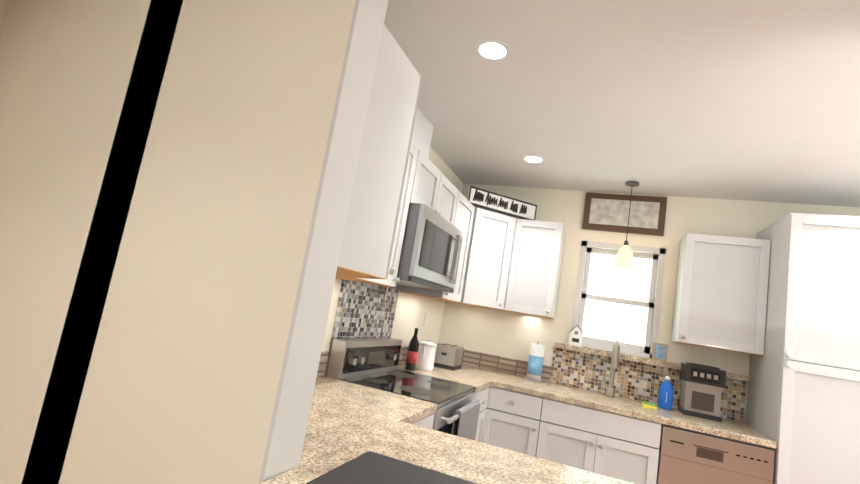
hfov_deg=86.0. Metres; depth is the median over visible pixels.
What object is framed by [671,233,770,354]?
upper cabinet
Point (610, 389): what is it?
faucet
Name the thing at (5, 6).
wall
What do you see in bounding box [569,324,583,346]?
birdhouse
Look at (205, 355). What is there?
wall
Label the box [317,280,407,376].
backsplash
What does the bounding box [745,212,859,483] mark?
refrigerator
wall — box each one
[0,0,12,39]
[0,0,387,483]
[22,0,463,483]
[439,184,859,422]
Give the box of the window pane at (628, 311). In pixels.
[582,253,651,345]
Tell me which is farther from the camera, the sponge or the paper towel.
the paper towel
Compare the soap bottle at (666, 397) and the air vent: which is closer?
the air vent
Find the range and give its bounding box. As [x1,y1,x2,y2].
[326,338,482,440]
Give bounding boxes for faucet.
[604,339,619,397]
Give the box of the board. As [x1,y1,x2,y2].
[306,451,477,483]
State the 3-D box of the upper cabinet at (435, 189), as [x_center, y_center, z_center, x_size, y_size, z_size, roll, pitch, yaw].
[-0.088,-0.303,2.922,0.358,0.298,0.776,6,-8,21]
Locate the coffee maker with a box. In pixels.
[678,362,725,421]
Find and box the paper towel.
[524,341,544,382]
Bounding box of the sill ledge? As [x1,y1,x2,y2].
[553,342,749,381]
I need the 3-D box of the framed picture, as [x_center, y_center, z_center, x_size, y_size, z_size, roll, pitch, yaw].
[1.620,-0.238,3.863,0.630,0.320,0.031,6,-8,21]
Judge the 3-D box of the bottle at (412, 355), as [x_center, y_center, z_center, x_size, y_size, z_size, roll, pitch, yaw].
[-0.117,0.750,3.237,0.076,0.290,0.076,6,-8,21]
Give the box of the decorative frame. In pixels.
[652,342,667,361]
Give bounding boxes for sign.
[467,186,536,219]
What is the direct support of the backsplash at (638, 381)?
attached to the wall at (507, 334)
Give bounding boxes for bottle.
[405,328,418,370]
[658,376,673,409]
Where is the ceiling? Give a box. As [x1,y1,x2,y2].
[384,0,859,206]
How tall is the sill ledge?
0.047 m
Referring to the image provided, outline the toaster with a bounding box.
[434,343,463,370]
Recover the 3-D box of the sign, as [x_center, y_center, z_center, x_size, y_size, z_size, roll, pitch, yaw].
[0.601,-0.304,3.789,0.660,0.155,0.028,13,-9,-23]
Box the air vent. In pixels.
[412,107,432,157]
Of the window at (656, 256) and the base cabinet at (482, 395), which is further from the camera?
the window at (656, 256)
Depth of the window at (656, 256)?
3.79 m
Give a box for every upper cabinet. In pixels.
[336,24,421,278]
[399,191,474,301]
[410,150,458,224]
[427,208,516,311]
[504,219,565,318]
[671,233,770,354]
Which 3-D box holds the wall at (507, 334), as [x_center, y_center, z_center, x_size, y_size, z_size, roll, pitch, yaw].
[2.878,1.018,3.252,6.200,2.580,0.150,6,-8,21]
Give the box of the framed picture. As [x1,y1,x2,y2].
[582,192,666,235]
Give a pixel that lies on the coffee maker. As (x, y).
(702, 386)
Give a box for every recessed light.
[474,39,510,60]
[522,155,544,162]
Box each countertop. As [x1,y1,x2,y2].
[259,392,634,483]
[314,376,437,419]
[398,364,494,391]
[435,364,776,448]
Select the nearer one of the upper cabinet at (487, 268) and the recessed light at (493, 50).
the recessed light at (493, 50)
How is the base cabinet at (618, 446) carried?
on the floor
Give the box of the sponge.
[642,401,656,409]
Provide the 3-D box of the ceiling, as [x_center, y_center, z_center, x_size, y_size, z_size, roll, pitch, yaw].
[2.117,-0.769,1.894,7.400,0.300,4.330,6,-8,21]
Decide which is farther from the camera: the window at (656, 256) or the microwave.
the window at (656, 256)
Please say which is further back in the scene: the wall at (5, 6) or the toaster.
the toaster
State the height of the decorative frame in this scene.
0.130 m
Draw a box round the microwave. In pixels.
[396,203,462,292]
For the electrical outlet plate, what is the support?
attached to the wall at (411, 310)
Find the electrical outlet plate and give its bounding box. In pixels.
[423,313,428,326]
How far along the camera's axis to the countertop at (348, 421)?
1.49 m
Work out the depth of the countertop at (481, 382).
3.24 m
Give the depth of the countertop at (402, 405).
2.14 m
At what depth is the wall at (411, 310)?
1.44 m
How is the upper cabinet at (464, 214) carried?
attached to the wall at (411, 310)
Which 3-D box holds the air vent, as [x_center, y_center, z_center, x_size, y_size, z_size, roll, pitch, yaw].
[-0.129,-0.640,3.004,0.158,0.366,0.300,6,-8,21]
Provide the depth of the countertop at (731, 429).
3.16 m
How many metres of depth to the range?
2.58 m
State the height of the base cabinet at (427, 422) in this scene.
0.883 m
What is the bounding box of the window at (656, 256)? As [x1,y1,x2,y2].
[571,241,665,357]
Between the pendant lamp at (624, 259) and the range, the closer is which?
the range
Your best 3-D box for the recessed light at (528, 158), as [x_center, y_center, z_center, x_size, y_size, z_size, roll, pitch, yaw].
[0.771,-0.617,3.445,0.169,0.006,0.169,7,-8,15]
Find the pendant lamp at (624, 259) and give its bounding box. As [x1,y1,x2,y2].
[613,181,638,269]
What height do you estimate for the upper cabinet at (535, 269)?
0.763 m
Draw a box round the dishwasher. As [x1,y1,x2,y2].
[656,424,774,483]
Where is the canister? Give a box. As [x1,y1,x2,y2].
[415,339,436,370]
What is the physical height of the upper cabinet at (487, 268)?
0.763 m
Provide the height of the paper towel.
0.320 m
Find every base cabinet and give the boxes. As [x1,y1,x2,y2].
[412,413,434,428]
[475,387,488,442]
[482,386,661,483]
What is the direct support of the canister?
on the countertop at (481, 382)
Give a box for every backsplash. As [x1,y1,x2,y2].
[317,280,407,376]
[461,347,746,421]

